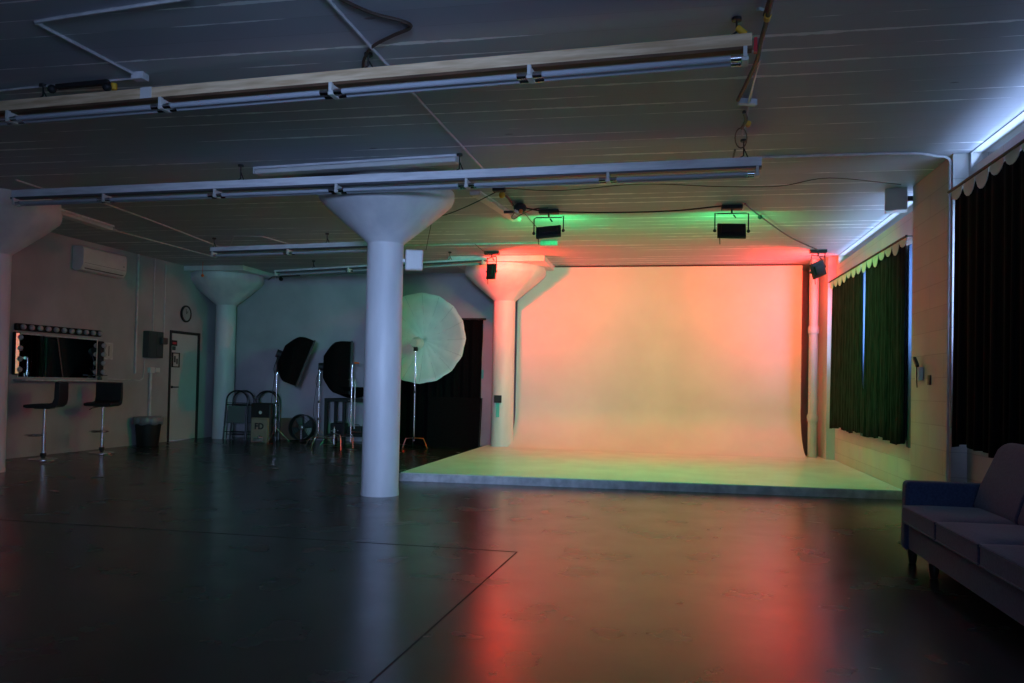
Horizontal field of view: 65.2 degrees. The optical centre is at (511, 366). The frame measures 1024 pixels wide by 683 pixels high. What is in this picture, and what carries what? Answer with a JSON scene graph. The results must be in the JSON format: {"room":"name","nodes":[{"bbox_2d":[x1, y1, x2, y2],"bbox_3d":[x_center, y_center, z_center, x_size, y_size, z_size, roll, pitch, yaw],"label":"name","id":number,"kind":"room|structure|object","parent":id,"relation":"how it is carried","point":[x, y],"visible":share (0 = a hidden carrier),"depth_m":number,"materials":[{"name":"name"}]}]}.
{"room":"studio","nodes":[
{"label":"studio","id":0,"kind":"room"},
{"bbox_2d":[6,232,215,454],"bbox_3d":[-8.660,-0.515,7.853,0.300,3.600,20.450,1,-1,11],"label":"wall","id":1,"kind":"structure","parent":0,"point":[46,290],"depth_m":14.12,"materials":[{"name":"white paint"}]},
{"bbox_2d":[11,323,106,378],"bbox_3d":[-7.392,-0.234,13.179,0.142,0.845,1.988,1,-1,11],"label":"vanity mirror","id":2,"kind":"object","parent":1,"relation":"attached to","point":[33,355],"visible":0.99,"depth_m":13.09,"materials":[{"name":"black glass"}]},
{"bbox_2d":[18,334,96,377],"bbox_3d":[-7.443,-0.152,13.186,0.004,0.660,1.700,1,-1,11],"label":"mirror glass","id":3,"kind":"object","parent":2,"relation":"attached to","point":[44,356],"depth_m":13.13,"materials":[{"name":"black"}]},
{"bbox_2d":[13,379,107,381],"bbox_3d":[-7.364,0.227,13.160,0.219,0.025,1.840,1,-1,11],"label":"shelf","id":4,"kind":"object","parent":1,"relation":"attached to","point":[13,379],"visible":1,"depth_m":12.85,"materials":[{"name":"white wood"}]},
{"bbox_2d":[92,375,106,379],"bbox_3d":[-7.192,0.190,13.979,0.100,0.090,0.250,1,-1,11],"label":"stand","id":5,"kind":"object","parent":4,"relation":"on","point":[99,377],"visible":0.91,"depth_m":13.94,"materials":[{"name":"metal"}]},
{"bbox_2d":[6,439,166,458],"bbox_3d":[-8.716,1.234,6.901,0.012,0.060,18.650,1,-1,11],"label":"baseboard","id":6,"kind":"structure","parent":1,"relation":"attached to","point":[160,440],"depth_m":13.49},
{"bbox_2d":[72,245,126,278],"bbox_3d":[-7.174,-1.816,13.966,0.217,0.419,1.090,1,-1,11],"label":"air conditioner","id":7,"kind":"object","parent":1,"relation":"attached to","point":[85,259],"visible":1,"depth_m":13.79,"materials":[{"name":"white plastic"}]},
{"bbox_2d":[104,342,112,359],"bbox_3d":[-7.224,-0.280,14.346,0.019,0.300,0.210,1,-1,11],"label":"notice","id":8,"kind":"object","parent":1,"relation":"attached to","point":[109,349],"visible":0.95,"depth_m":14.35,"materials":[{"name":"grey paper"}]},
{"bbox_2d":[107,358,144,380],"bbox_3d":[-7.133,0.039,14.821,0.020,0.439,1.039,1,-1,11],"label":"conduit","id":9,"kind":"object","parent":1,"relation":"attached to","point":[144,358],"visible":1,"depth_m":15.09,"materials":[{"name":"grey metal"}]},
{"bbox_2d":[134,254,139,372],"bbox_3d":[-7.057,-0.996,15.069,0.044,2.245,0.038,1,-1,11],"label":"conduit","id":10,"kind":"object","parent":1,"relation":"attached to","point":[138,257],"visible":1,"depth_m":15.06,"materials":[{"name":"white metal"}]},
{"bbox_2d":[148,373,151,415],"bbox_3d":[-6.999,0.798,15.469,0.060,1.340,0.052,1,-1,11],"label":"conduit","id":11,"kind":"object","parent":1,"relation":"attached to","point":[150,374],"visible":0.57,"depth_m":15.46,"materials":[{"name":"grey metal"}]},
{"bbox_2d":[147,367,159,372],"bbox_3d":[-6.963,0.068,15.578,0.069,0.115,0.310,1,-1,11],"label":"outlet box","id":12,"kind":"object","parent":1,"relation":"attached to","point":[150,369],"visible":1,"depth_m":15.49,"materials":[{"name":"white plastic"}]},
{"bbox_2d":[143,331,167,357],"bbox_3d":[-6.894,-0.425,15.496,0.219,0.510,0.470,1,-1,11],"label":"electrical panel","id":13,"kind":"object","parent":1,"relation":"attached to","point":[153,341],"visible":1,"depth_m":15.38,"materials":[{"name":"grey metal"}]},
{"bbox_2d":[163,261,166,353],"bbox_3d":[-6.900,-1.174,15.909,0.024,1.845,0.021,1,-1,11],"label":"conduit","id":14,"kind":"object","parent":1,"relation":"attached to","point":[165,261],"visible":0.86,"depth_m":15.90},
{"bbox_2d":[167,330,199,441],"bbox_3d":[-6.831,0.396,16.599,0.186,2.240,1.040,1,-1,11],"label":"door","id":15,"kind":"structure","parent":1,"relation":"in","point":[183,382],"depth_m":16.63,"materials":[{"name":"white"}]},
{"bbox_2d":[172,340,176,349],"bbox_3d":[-6.856,-0.435,16.251,0.022,0.200,0.180,1,-1,11],"label":"door sign","id":16,"kind":"object","parent":15,"relation":"attached to","point":[174,342],"visible":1,"depth_m":16.25,"materials":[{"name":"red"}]},
{"bbox_2d":[171,352,179,367],"bbox_3d":[-6.848,-0.136,16.312,0.024,0.300,0.240,1,-1,11],"label":"framed notice","id":17,"kind":"object","parent":15,"relation":"attached to","point":[175,356],"visible":1,"depth_m":16.31,"materials":[{"name":"black"}]},
{"bbox_2d":[180,305,191,321],"bbox_3d":[-6.756,-1.093,16.598,0.044,0.350,0.350,1,-1,11],"label":"wall clock","id":18,"kind":"object","parent":1,"relation":"attached to","point":[185,313],"visible":1,"depth_m":16.57,"materials":[{"name":"black"}]},
{"bbox_2d":[0,519,514,551],"bbox_3d":[-4.245,1.356,7.021,8.742,0.002,0.006,1,-1,11],"label":"trim","id":19,"kind":"structure","parent":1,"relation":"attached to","point":[0,519],"depth_m":6.55,"materials":[{"name":"black"}]},
{"bbox_2d":[0,437,1023,682],"bbox_3d":[-2.239,1.487,6.542,13.468,0.200,21.050,1,-1,11],"label":"floor","id":20,"kind":"structure","parent":0,"point":[600,585],"depth_m":5.21,"materials":[{"name":"concrete"}]},
{"bbox_2d":[0,188,61,472],"bbox_3d":[-6.854,-0.418,10.529,1.550,3.598,1.550,1,-1,11],"label":"concrete column","id":21,"kind":"structure","parent":20,"relation":"on","point":[20,227],"depth_m":10.46,"materials":[{"name":"white concrete"}]},
{"bbox_2d":[23,382,68,460],"bbox_3d":[-7.129,0.820,12.198,0.533,1.185,0.430,1,-1,-12],"label":"bar stool","id":22,"kind":"object","parent":20,"relation":"on","point":[61,388],"visible":1,"depth_m":12.15,"materials":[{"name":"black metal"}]},
{"bbox_2d":[84,382,122,453],"bbox_3d":[-6.858,0.853,13.412,0.430,1.185,0.533,1,-1,-3],"label":"bar stool","id":23,"kind":"object","parent":20,"relation":"on","point":[108,394],"visible":1,"depth_m":13.60,"materials":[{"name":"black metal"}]},
{"bbox_2d":[132,416,163,445],"bbox_3d":[-6.859,1.212,15.099,0.539,0.542,0.534,1,-1,11],"label":"trash can","id":24,"kind":"object","parent":20,"relation":"on","point":[148,428],"visible":1,"depth_m":14.91,"materials":[{"name":"black plastic"}]},
{"bbox_2d":[184,265,275,438],"bbox_3d":[-6.153,-0.256,17.214,1.655,3.598,1.655,1,-1,11],"label":"concrete column","id":25,"kind":"structure","parent":20,"relation":"on","point":[226,286],"depth_m":17.06,"materials":[{"name":"white concrete"}]},
{"bbox_2d":[222,390,247,439],"bbox_3d":[-5.813,1.016,16.874,0.546,1.056,0.119,1,-1,8],"label":"folding chair","id":26,"kind":"object","parent":20,"relation":"on","point":[238,413],"visible":1,"depth_m":16.88,"materials":[{"name":"grey metal"}]},
{"bbox_2d":[229,390,254,438],"bbox_3d":[-5.719,1.021,16.998,0.546,1.056,0.119,1,-1,8],"label":"folding chair","id":27,"kind":"object","parent":20,"relation":"on","point":[233,402],"visible":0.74,"depth_m":17.00,"materials":[{"name":"grey metal"}]},
{"bbox_2d":[253,435,263,441],"bbox_3d":[-5.132,1.459,16.208,0.219,0.144,0.179,1,-1,11],"label":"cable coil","id":28,"kind":"object","parent":20,"relation":"on","point":[259,438],"visible":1,"depth_m":16.15,"materials":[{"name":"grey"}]},
{"bbox_2d":[251,417,268,442],"bbox_3d":[-5.164,1.296,16.415,0.355,0.500,0.094,1,-1,11],"label":"carton","id":29,"kind":"object","parent":20,"relation":"on","point":[259,426],"visible":0.99,"depth_m":16.37,"materials":[{"name":"brown cardboard"}]},
{"bbox_2d":[250,403,273,441],"bbox_3d":[-5.195,1.150,16.651,0.470,0.800,0.151,1,-1,11],"label":"equipment bag","id":30,"kind":"object","parent":20,"relation":"on","point":[260,410],"visible":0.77,"depth_m":16.58,"materials":[{"name":"black fabric"}]},
{"bbox_2d":[255,390,277,440],"bbox_3d":[-5.214,1.030,16.940,0.546,1.056,0.119,1,-1,8],"label":"folding chair","id":31,"kind":"object","parent":20,"relation":"on","point":[274,394],"visible":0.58,"depth_m":16.93,"materials":[{"name":"grey metal"}]},
{"bbox_2d":[258,390,280,439],"bbox_3d":[-5.193,1.033,17.078,0.546,1.056,0.119,1,-1,8],"label":"folding chair","id":32,"kind":"object","parent":20,"relation":"on","point":[279,403],"visible":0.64,"depth_m":17.05,"materials":[{"name":"grey metal"}]},
{"bbox_2d":[280,418,299,439],"bbox_3d":[-4.788,1.343,17.305,0.360,0.460,0.220,1,-1,11],"label":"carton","id":33,"kind":"object","parent":20,"relation":"on","point":[284,424],"visible":0.66,"depth_m":17.21,"materials":[{"name":"brown cardboard"}]},
{"bbox_2d":[268,337,315,441],"bbox_3d":[-4.505,0.473,16.337,0.881,2.155,1.183,2,-1,-16],"label":"softbox","id":34,"kind":"object","parent":20,"relation":"on","point":[291,362],"visible":1,"depth_m":15.85,"materials":[{"name":"black fabric"}]},
{"bbox_2d":[288,414,315,441],"bbox_3d":[-4.431,1.285,16.878,0.550,0.573,0.277,1,-1,11],"label":"fan","id":35,"kind":"object","parent":20,"relation":"on","point":[310,423],"visible":1,"depth_m":16.87,"materials":[{"name":"black metal"}]},
{"bbox_2d":[305,426,340,450],"bbox_3d":[-3.545,1.333,14.971,0.941,0.413,0.575,1,-1,11],"label":"lighting stand","id":36,"kind":"object","parent":20,"relation":"on","point":[334,429],"visible":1,"depth_m":15.18,"materials":[{"name":"silver metal"}]},
{"bbox_2d":[310,341,352,443],"bbox_3d":[-3.720,0.520,16.458,0.799,2.098,0.820,1,-1,-14],"label":"softbox","id":37,"kind":"object","parent":20,"relation":"on","point":[336,366],"visible":1,"depth_m":16.15,"materials":[{"name":"black fabric"}]},
{"bbox_2d":[320,362,361,447],"bbox_3d":[-3.201,0.727,15.615,1.040,1.667,0.444,0,-2,34],"label":"lighting stand","id":38,"kind":"object","parent":20,"relation":"on","point":[353,363],"visible":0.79,"depth_m":15.77,"materials":[{"name":"silver metal"}]},
{"bbox_2d":[323,398,362,443],"bbox_3d":[-3.222,1.122,16.505,1.150,0.930,0.560,1,-1,11],"label":"table","id":39,"kind":"object","parent":20,"relation":"on","point":[326,400],"visible":0.6,"depth_m":16.33,"materials":[{"name":"black metal"}]},
{"bbox_2d":[330,421,347,433],"bbox_3d":[-3.573,1.252,16.570,0.280,0.256,0.300,1,-1,11],"label":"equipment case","id":40,"kind":"object","parent":39,"relation":"on","point":[338,425],"visible":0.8,"depth_m":16.43,"materials":[{"name":"black plastic"}]},
{"bbox_2d":[327,433,361,436],"bbox_3d":[-3.228,1.407,16.498,1.090,0.040,0.480,1,-1,11],"label":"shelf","id":41,"kind":"object","parent":39,"relation":"attached to","point":[328,434],"depth_m":16.29,"materials":[{"name":"black metal"}]},
{"bbox_2d":[336,387,363,397],"bbox_3d":[-3.284,0.536,16.552,1.000,0.230,1.000,1,-1,11],"label":"bowl","id":42,"kind":"object","parent":39,"relation":"on","point":[359,390],"visible":0.59,"depth_m":16.20,"materials":[{"name":"fabric"}]},
{"bbox_2d":[347,424,362,434],"bbox_3d":[-3.201,1.288,16.496,0.320,0.196,0.300,1,-1,11],"label":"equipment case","id":43,"kind":"object","parent":39,"relation":"on","point":[359,428],"visible":0.73,"depth_m":16.35,"materials":[{"name":"black plastic"}]},
{"bbox_2d":[318,170,453,496],"bbox_3d":[-1.471,-0.340,9.166,1.550,3.598,1.550,1,-1,11],"label":"concrete column","id":44,"kind":"structure","parent":20,"relation":"on","point":[386,221],"depth_m":8.96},
{"bbox_2d":[403,249,422,271],"bbox_3d":[-1.135,-1.212,9.133,0.235,0.240,0.167,1,-1,-10],"label":"wall speaker","id":45,"kind":"object","parent":44,"relation":"attached to","point":[413,260],"visible":1,"depth_m":9.06,"materials":[{"name":"white plastic"}]},
{"bbox_2d":[407,251,421,268],"bbox_3d":[-1.105,-1.209,9.062,0.160,0.195,0.017,1,-1,-10],"label":"grille","id":46,"kind":"object","parent":45,"relation":"attached to","point":[414,258],"depth_m":9.06,"materials":[{"name":"white plastic"}]},
{"bbox_2d":[401,293,465,448],"bbox_3d":[-1.825,0.057,15.863,1.747,3.071,0.764,1,-1,-12],"label":"umbrella","id":47,"kind":"object","parent":20,"relation":"on","point":[433,332],"visible":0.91,"depth_m":16.04,"materials":[{"name":"fabric"}]},
{"bbox_2d":[400,318,485,444],"bbox_3d":[-1.530,0.309,16.444,1.991,2.621,0.143,1,-1,11],"label":"drape","id":48,"kind":"object","parent":20,"relation":"on","point":[464,381],"visible":0.47,"depth_m":16.39,"materials":[{"name":"fabric"}]},
{"bbox_2d":[369,552,516,682],"bbox_3d":[-0.542,1.357,3.693,0.009,0.002,5.059,1,-1,13],"label":"trim","id":49,"kind":"structure","parent":20,"relation":"on","point":[409,647],"depth_m":4.22,"materials":[{"name":"black"}]},
{"bbox_2d":[399,265,901,499],"bbox_3d":[2.138,-0.178,12.546,6.226,3.570,5.412,1,-1,11],"label":"stage","id":50,"kind":"object","parent":20,"relation":"on","point":[674,378],"visible":0.85,"depth_m":14.89,"materials":[{"name":"paint"}]},
{"bbox_2d":[449,255,554,446],"bbox_3d":[-0.159,-0.234,15.256,1.760,3.486,1.760,1,-1,11],"label":"concrete column","id":51,"kind":"structure","parent":50,"relation":"on","point":[516,275],"depth_m":15.04,"materials":[{"name":"white concrete"}]},
{"bbox_2d":[494,395,501,416],"bbox_3d":[-0.267,0.742,15.033,0.140,0.410,0.070,1,-1,11],"label":"box","id":52,"kind":"object","parent":51,"relation":"attached to","point":[497,398],"visible":1,"depth_m":15.01,"materials":[{"name":"black plastic"}]},
{"bbox_2d":[807,259,818,457],"bbox_3d":[5.316,-0.149,14.130,0.190,3.486,0.190,1,-1,11],"label":"downpipe","id":53,"kind":"object","parent":50,"relation":"on","point":[813,329],"visible":0.98,"depth_m":14.07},
{"bbox_2d":[901,443,1023,625],"bbox_3d":[3.165,0.992,4.838,0.904,0.931,2.560,1,-1,11],"label":"sofa","id":54,"kind":"object","parent":20,"relation":"on","point":[973,533],"visible":1,"depth_m":5.32,"materials":[{"name":"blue fabric"}]},
{"bbox_2d":[903,507,937,539],"bbox_3d":[3.183,1.107,5.606,0.640,0.137,0.756,1,-1,11],"label":"seat cushion","id":55,"kind":"object","parent":54,"relation":"on","point":[922,520],"depth_m":5.63,"materials":[{"name":"grey fabric"}]},
{"bbox_2d":[936,524,981,565],"bbox_3d":[3.037,1.087,4.861,0.640,0.137,0.756,1,-1,11],"label":"seat cushion","id":56,"kind":"object","parent":54,"relation":"on","point":[964,540],"depth_m":4.88,"materials":[{"name":"grey fabric"}]},
{"bbox_2d":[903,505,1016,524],"bbox_3d":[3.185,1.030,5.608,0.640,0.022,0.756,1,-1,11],"label":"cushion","id":57,"kind":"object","parent":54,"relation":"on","point":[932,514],"depth_m":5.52,"materials":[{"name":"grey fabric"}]},
{"bbox_2d":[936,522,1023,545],"bbox_3d":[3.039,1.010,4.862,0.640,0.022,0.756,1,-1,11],"label":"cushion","id":58,"kind":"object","parent":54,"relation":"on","point":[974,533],"depth_m":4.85,"materials":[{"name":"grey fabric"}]},
{"bbox_2d":[974,443,1023,524],"bbox_3d":[3.533,0.925,5.542,0.374,0.751,0.756,1,-1,11],"label":"cushion","id":59,"kind":"object","parent":54,"relation":"on","point":[1000,493],"depth_m":5.58,"materials":[{"name":"grey fabric"}]},
{"bbox_2d":[980,546,1023,589],"bbox_3d":[2.891,1.068,4.115,0.640,0.137,0.756,1,-1,11],"label":"seat cushion","id":60,"kind":"object","parent":54,"relation":"on","point":[1006,563],"depth_m":4.24,"materials":[{"name":"grey fabric"}]},
{"bbox_2d":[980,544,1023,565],"bbox_3d":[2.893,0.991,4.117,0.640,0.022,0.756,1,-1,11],"label":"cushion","id":61,"kind":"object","parent":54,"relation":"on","point":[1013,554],"depth_m":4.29,"materials":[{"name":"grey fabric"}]},
{"bbox_2d":[1018,504,1023,525],"bbox_3d":[3.387,0.906,4.797,0.374,0.751,0.756,1,-1,11],"label":"cushion","id":62,"kind":"object","parent":54,"relation":"on","point":[1021,507],"depth_m":5.16,"materials":[{"name":"grey fabric"}]},
{"bbox_2d":[0,0,1023,273],"bbox_3d":[-2.162,-2.312,6.626,13.468,0.200,21.050,1,-1,11],"label":"ceiling","id":63,"kind":"structure","parent":0,"point":[937,77],"depth_m":6.97,"materials":[{"name":"white paint"}]},
{"bbox_2d":[15,179,44,188],"bbox_3d":[-5.806,-2.200,9.848,0.022,0.019,0.751,1,-1,10],"label":"conduit","id":64,"kind":"object","parent":63,"relation":"attached to","point":[15,179],"visible":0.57,"depth_m":9.68,"materials":[{"name":"grey metal"}]},
{"bbox_2d":[0,78,132,91],"bbox_3d":[-3.614,-2.233,6.357,1.551,0.016,0.032,1,-1,15],"label":"conduit","id":65,"kind":"object","parent":63,"relation":"attached to","point":[120,79],"visible":0.56,"depth_m":6.40,"materials":[{"name":"grey metal"}]},
{"bbox_2d":[61,209,114,230],"bbox_3d":[-6.386,-2.164,10.759,0.180,0.079,3.105,1,-1,8],"label":"light","id":66,"kind":"object","parent":63,"relation":"attached to","point":[66,214],"visible":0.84,"depth_m":11.68,"materials":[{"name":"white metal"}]},
{"bbox_2d":[34,0,188,74],"bbox_3d":[-2.701,-2.238,5.276,0.744,0.022,1.583,2,-2,-36],"label":"conduit","id":67,"kind":"object","parent":63,"relation":"attached to","point":[39,22],"visible":0.96,"depth_m":5.14,"materials":[{"name":"grey metal"}]},
{"bbox_2d":[131,71,148,81],"bbox_3d":[-2.834,-2.209,6.101,0.100,0.054,0.080,1,-1,11],"label":"junction box","id":68,"kind":"object","parent":63,"relation":"attached to","point":[138,76],"visible":1,"depth_m":6.07,"materials":[{"name":"white plastic"}]},
{"bbox_2d":[102,203,219,246],"bbox_3d":[-5.266,-2.136,12.239,0.050,0.019,3.560,1,-1,6],"label":"conduit","id":69,"kind":"object","parent":63,"relation":"attached to","point":[102,203],"visible":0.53,"depth_m":11.91,"materials":[{"name":"grey metal"}]},
{"bbox_2d":[114,229,210,255],"bbox_3d":[-6.006,-2.122,13.549,0.218,0.019,3.341,1,-1,10],"label":"conduit","id":70,"kind":"object","parent":63,"relation":"attached to","point":[114,229],"visible":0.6,"depth_m":13.66,"materials":[{"name":"metal"}]},
{"bbox_2d":[230,236,288,245],"bbox_3d":[-4.383,-2.093,13.379,1.202,0.016,0.984,1,-1,11],"label":"conduit","id":71,"kind":"object","parent":63,"relation":"attached to","point":[233,236],"visible":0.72,"depth_m":13.11,"materials":[{"name":"grey metal"}]},
{"bbox_2d":[210,233,366,257],"bbox_3d":[-3.432,-1.941,12.730,3.200,0.322,0.130,1,-1,17],"label":"strip light","id":72,"kind":"object","parent":63,"relation":"hanging from","point":[288,248],"visible":0.77,"depth_m":12.73,"materials":[{"name":"white metal"}]},
{"bbox_2d":[210,246,366,252],"bbox_3d":[-3.434,-1.866,12.729,3.200,0.020,0.074,1,-1,17],"label":"tray","id":73,"kind":"object","parent":72,"relation":"on","point":[288,249],"depth_m":12.79,"materials":[{"name":"grey metal"}]},
{"bbox_2d":[273,260,366,275],"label":"strip light","id":74,"kind":"object","parent":63,"relation":"hanging from","point":[360,267],"depth_m":15.38,"materials":[{"name":"white metal"}]},
{"bbox_2d":[273,260,486,272],"bbox_3d":[-2.579,-1.847,14.847,4.761,0.020,0.074,1,-1,26],"label":"tray","id":75,"kind":"object","parent":74,"relation":"on","point":[360,267],"depth_m":14.98,"materials":[{"name":"grey metal"}]},
{"bbox_2d":[253,154,460,176],"bbox_3d":[-1.674,-2.122,8.466,2.356,0.074,0.150,1,-1,16],"label":"light","id":76,"kind":"object","parent":63,"relation":"attached to","point":[446,159],"visible":0.98,"depth_m":8.40,"materials":[{"name":"white metal"}]},
{"bbox_2d":[339,0,412,67],"bbox_3d":[-0.870,-2.199,5.392,0.433,0.019,1.154,1,-1,-3],"label":"cable","id":77,"kind":"object","parent":63,"relation":"attached to","point":[356,6],"visible":0.91,"depth_m":5.11,"materials":[{"name":"brown plastic"}]},
{"bbox_2d":[0,16,756,125],"bbox_3d":[-2.120,-2.079,5.952,7.546,0.292,0.151,1,-1,15],"label":"strip light","id":78,"kind":"object","parent":63,"relation":"hanging from","point":[335,82],"depth_m":5.57,"materials":[{"name":"white metal"}]},
{"bbox_2d":[47,84,56,93],"bbox_3d":[-3.641,-2.198,6.338,0.070,0.070,0.070,1,-1,11],"label":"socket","id":79,"kind":"object","parent":78,"relation":"attached to","point":[51,88],"depth_m":6.32,"materials":[{"name":"black plastic"}]},
{"bbox_2d":[0,45,751,116],"bbox_3d":[-2.140,-2.020,5.945,7.514,0.020,0.069,1,-1,15],"label":"tray","id":80,"kind":"object","parent":78,"relation":"on","point":[713,50],"depth_m":5.58,"materials":[{"name":"white metal"}]},
{"bbox_2d":[10,139,761,206],"bbox_3d":[-1.758,-1.989,8.367,8.357,0.352,0.130,1,-1,14],"label":"strip light","id":81,"kind":"object","parent":63,"relation":"hanging from","point":[740,163],"visible":1,"depth_m":8.18,"materials":[{"name":"white metal"}]},
{"bbox_2d":[10,165,761,199],"bbox_3d":[-1.759,-1.899,8.365,8.357,0.020,0.074,1,-1,14],"label":"tray","id":82,"kind":"object","parent":81,"relation":"on","point":[468,178],"depth_m":8.22,"materials":[{"name":"grey metal"}]},
{"bbox_2d":[326,0,495,181],"bbox_3d":[-0.783,-2.175,6.378,0.038,0.022,5.701,1,-1,12],"label":"conduit","id":83,"kind":"object","parent":63,"relation":"attached to","point":[330,2],"visible":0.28,"depth_m":5.75,"materials":[{"name":"grey metal"}]},
{"bbox_2d":[423,252,486,267],"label":"strip light","id":84,"kind":"object","parent":63,"relation":"hanging from","point":[448,262],"depth_m":14.04,"materials":[{"name":"white metal"}]},
{"bbox_2d":[426,193,493,248],"bbox_3d":[-0.876,-1.924,10.739,0.316,0.271,2.964,2,-1,-23],"label":"cable","id":85,"kind":"object","parent":63,"relation":"hanging from","point":[492,193],"visible":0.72,"depth_m":10.22,"materials":[{"name":"black plastic"}]},
{"bbox_2d":[405,242,539,245],"bbox_3d":[-0.665,-2.021,13.226,2.324,0.022,0.026,1,-1,12],"label":"conduit","id":86,"kind":"object","parent":63,"relation":"attached to","point":[527,242],"visible":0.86,"depth_m":13.20,"materials":[{"name":"metal"}]},
{"bbox_2d":[484,251,499,282],"bbox_3d":[-0.357,-1.731,13.999,0.360,0.560,0.212,0,-2,34],"label":"lamp","id":87,"kind":"object","parent":63,"relation":"hanging from","point":[491,271],"visible":0.97,"depth_m":13.94,"materials":[{"name":"black metal"}]},
{"bbox_2d":[470,191,520,221],"bbox_3d":[-0.190,-2.062,10.386,0.140,0.049,1.624,1,-1,18],"label":"light","id":88,"kind":"object","parent":63,"relation":"attached to","point":[488,201],"visible":0.98,"depth_m":10.17,"materials":[{"name":"white metal"}]},
{"bbox_2d":[492,187,546,226],"bbox_3d":[0.215,-2.000,10.488,0.592,0.154,2.507,1,-1,11],"label":"junction","id":89,"kind":"object","parent":63,"relation":"attached to","point":[518,207],"visible":0.91,"depth_m":10.11,"materials":[{"name":"black metal"}]},
{"bbox_2d":[532,209,564,244],"bbox_3d":[0.483,-1.834,10.575,0.432,0.471,0.157,1,-1,8],"label":"lamp","id":90,"kind":"object","parent":63,"relation":"hanging from","point":[546,231],"visible":1,"depth_m":10.54,"materials":[{"name":"black metal"}]},
{"bbox_2d":[526,205,721,212],"bbox_3d":[1.381,-2.023,10.311,2.550,0.028,0.321,1,-1,7],"label":"cable","id":91,"kind":"object","parent":63,"relation":"attached to","point":[719,205],"visible":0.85,"depth_m":10.41,"materials":[{"name":"black plastic"}]},
{"bbox_2d":[507,178,900,190],"bbox_3d":[2.053,-1.990,8.745,4.300,0.089,0.213,1,-1,5],"label":"wire","id":92,"kind":"object","parent":63,"relation":"hanging from","point":[818,178],"visible":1,"depth_m":8.74,"materials":[{"name":"brown"}]},
{"bbox_2d":[713,204,749,242],"bbox_3d":[2.771,-1.782,10.105,0.454,0.504,0.189,1,-1,11],"label":"lamp","id":93,"kind":"object","parent":63,"relation":"hanging from","point":[724,230],"visible":1,"depth_m":10.06,"materials":[{"name":"black metal"}]},
{"bbox_2d":[732,0,773,157],"bbox_3d":[1.817,-2.074,6.162,0.180,0.124,3.306,1,-1,11],"label":"bundle","id":94,"kind":"object","parent":63,"relation":"hanging from","point":[749,102],"visible":0.98,"depth_m":5.78,"materials":[{"name":"black"}]},
{"bbox_2d":[744,203,817,249],"bbox_3d":[3.891,-1.932,11.472,0.100,0.060,3.771,0,-2,34],"label":"cable","id":95,"kind":"object","parent":63,"relation":"attached to","point":[759,216],"visible":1,"depth_m":11.14,"materials":[{"name":"black plastic"}]},
{"bbox_2d":[809,249,826,283],"bbox_3d":[5.034,-1.631,13.174,0.384,0.577,0.203,1,-1,-9],"label":"lamp","id":96,"kind":"object","parent":63,"relation":"hanging from","point":[817,269],"visible":1,"depth_m":13.13,"materials":[{"name":"black metal"}]},
{"bbox_2d":[762,152,951,481],"bbox_3d":[3.333,-0.283,7.767,1.799,3.578,0.135,1,-1,5],"label":"conduit","id":97,"kind":"object","parent":63,"relation":"attached to","point":[886,153],"visible":0.94,"depth_m":7.75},
{"bbox_2d":[233,271,809,455],"bbox_3d":[-0.303,-0.149,16.781,13.268,3.600,0.300,1,-1,11],"label":"wall","id":98,"kind":"structure","parent":0,"point":[326,309],"depth_m":17.38,"materials":[{"name":"white paint"}]},
{"bbox_2d":[268,275,299,280],"bbox_3d":[-5.224,-1.894,17.566,0.321,0.095,1.899,2,-2,-41],"label":"cable","id":99,"kind":"object","parent":98,"relation":"attached to","point":[280,278],"visible":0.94,"depth_m":17.21,"materials":[{"name":"black plastic"}]},
{"bbox_2d":[835,111,1023,488],"bbox_3d":[4.063,-0.313,5.353,0.300,3.600,20.450,1,-1,11],"label":"wall","id":100,"kind":"structure","parent":0,"point":[880,459],"depth_m":10.32,"materials":[{"name":"white paint"}]},
{"bbox_2d":[817,256,836,459],"bbox_3d":[5.650,-0.077,14.593,0.140,3.600,1.700,1,-1,11],"label":"pillar","id":101,"kind":"structure","parent":100,"relation":"attached to","point":[825,436],"depth_m":13.92,"materials":[{"name":"white paint"}]},
{"bbox_2d":[828,235,912,447],"bbox_3d":[4.943,-0.253,11.168,0.213,2.453,4.460,1,-1,11],"label":"curtain","id":102,"kind":"object","parent":100,"relation":"hanging from","point":[871,327],"visible":1,"depth_m":10.47,"materials":[{"name":"fabric"}]},
{"bbox_2d":[885,187,912,213],"bbox_3d":[4.472,-1.921,9.139,0.395,0.300,0.208,1,-1,26],"label":"wall speaker","id":103,"kind":"object","parent":100,"relation":"attached to","point":[896,199],"visible":0.68,"depth_m":9.09,"materials":[{"name":"white plastic"}]},
{"bbox_2d":[887,187,905,208],"bbox_3d":[4.357,-1.925,9.083,0.195,0.260,0.008,1,-1,26],"label":"grille","id":104,"kind":"object","parent":103,"relation":"attached to","point":[896,197],"depth_m":9.08,"materials":[{"name":"white plastic"}]},
{"bbox_2d":[913,357,922,387],"bbox_3d":[4.364,0.059,8.618,0.074,0.333,0.167,1,-1,11],"label":"wall phone","id":105,"kind":"object","parent":100,"relation":"attached to","point":[918,370],"visible":1,"depth_m":8.58,"materials":[{"name":"white plastic"}]},
{"bbox_2d":[927,375,930,384],"bbox_3d":[4.336,0.138,8.324,0.014,0.100,0.070,1,-1,11],"label":"wall outlet","id":106,"kind":"object","parent":100,"relation":"attached to","point":[928,376],"visible":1,"depth_m":8.29,"materials":[{"name":"black"}]},
{"bbox_2d":[910,153,968,481],"bbox_3d":[4.421,-0.240,8.324,0.140,3.600,1.300,1,-1,11],"label":"pillar","id":107,"kind":"structure","parent":100,"relation":"attached to","point":[930,195],"depth_m":8.24,"materials":[{"name":"white paint"}]},
{"bbox_2d":[947,139,1023,457],"bbox_3d":[3.769,-0.515,5.171,0.213,2.463,5.010,1,-1,11],"label":"curtain","id":108,"kind":"object","parent":100,"relation":"hanging from","point":[988,316],"visible":0.98,"depth_m":6.73,"materials":[{"name":"black fabric"}]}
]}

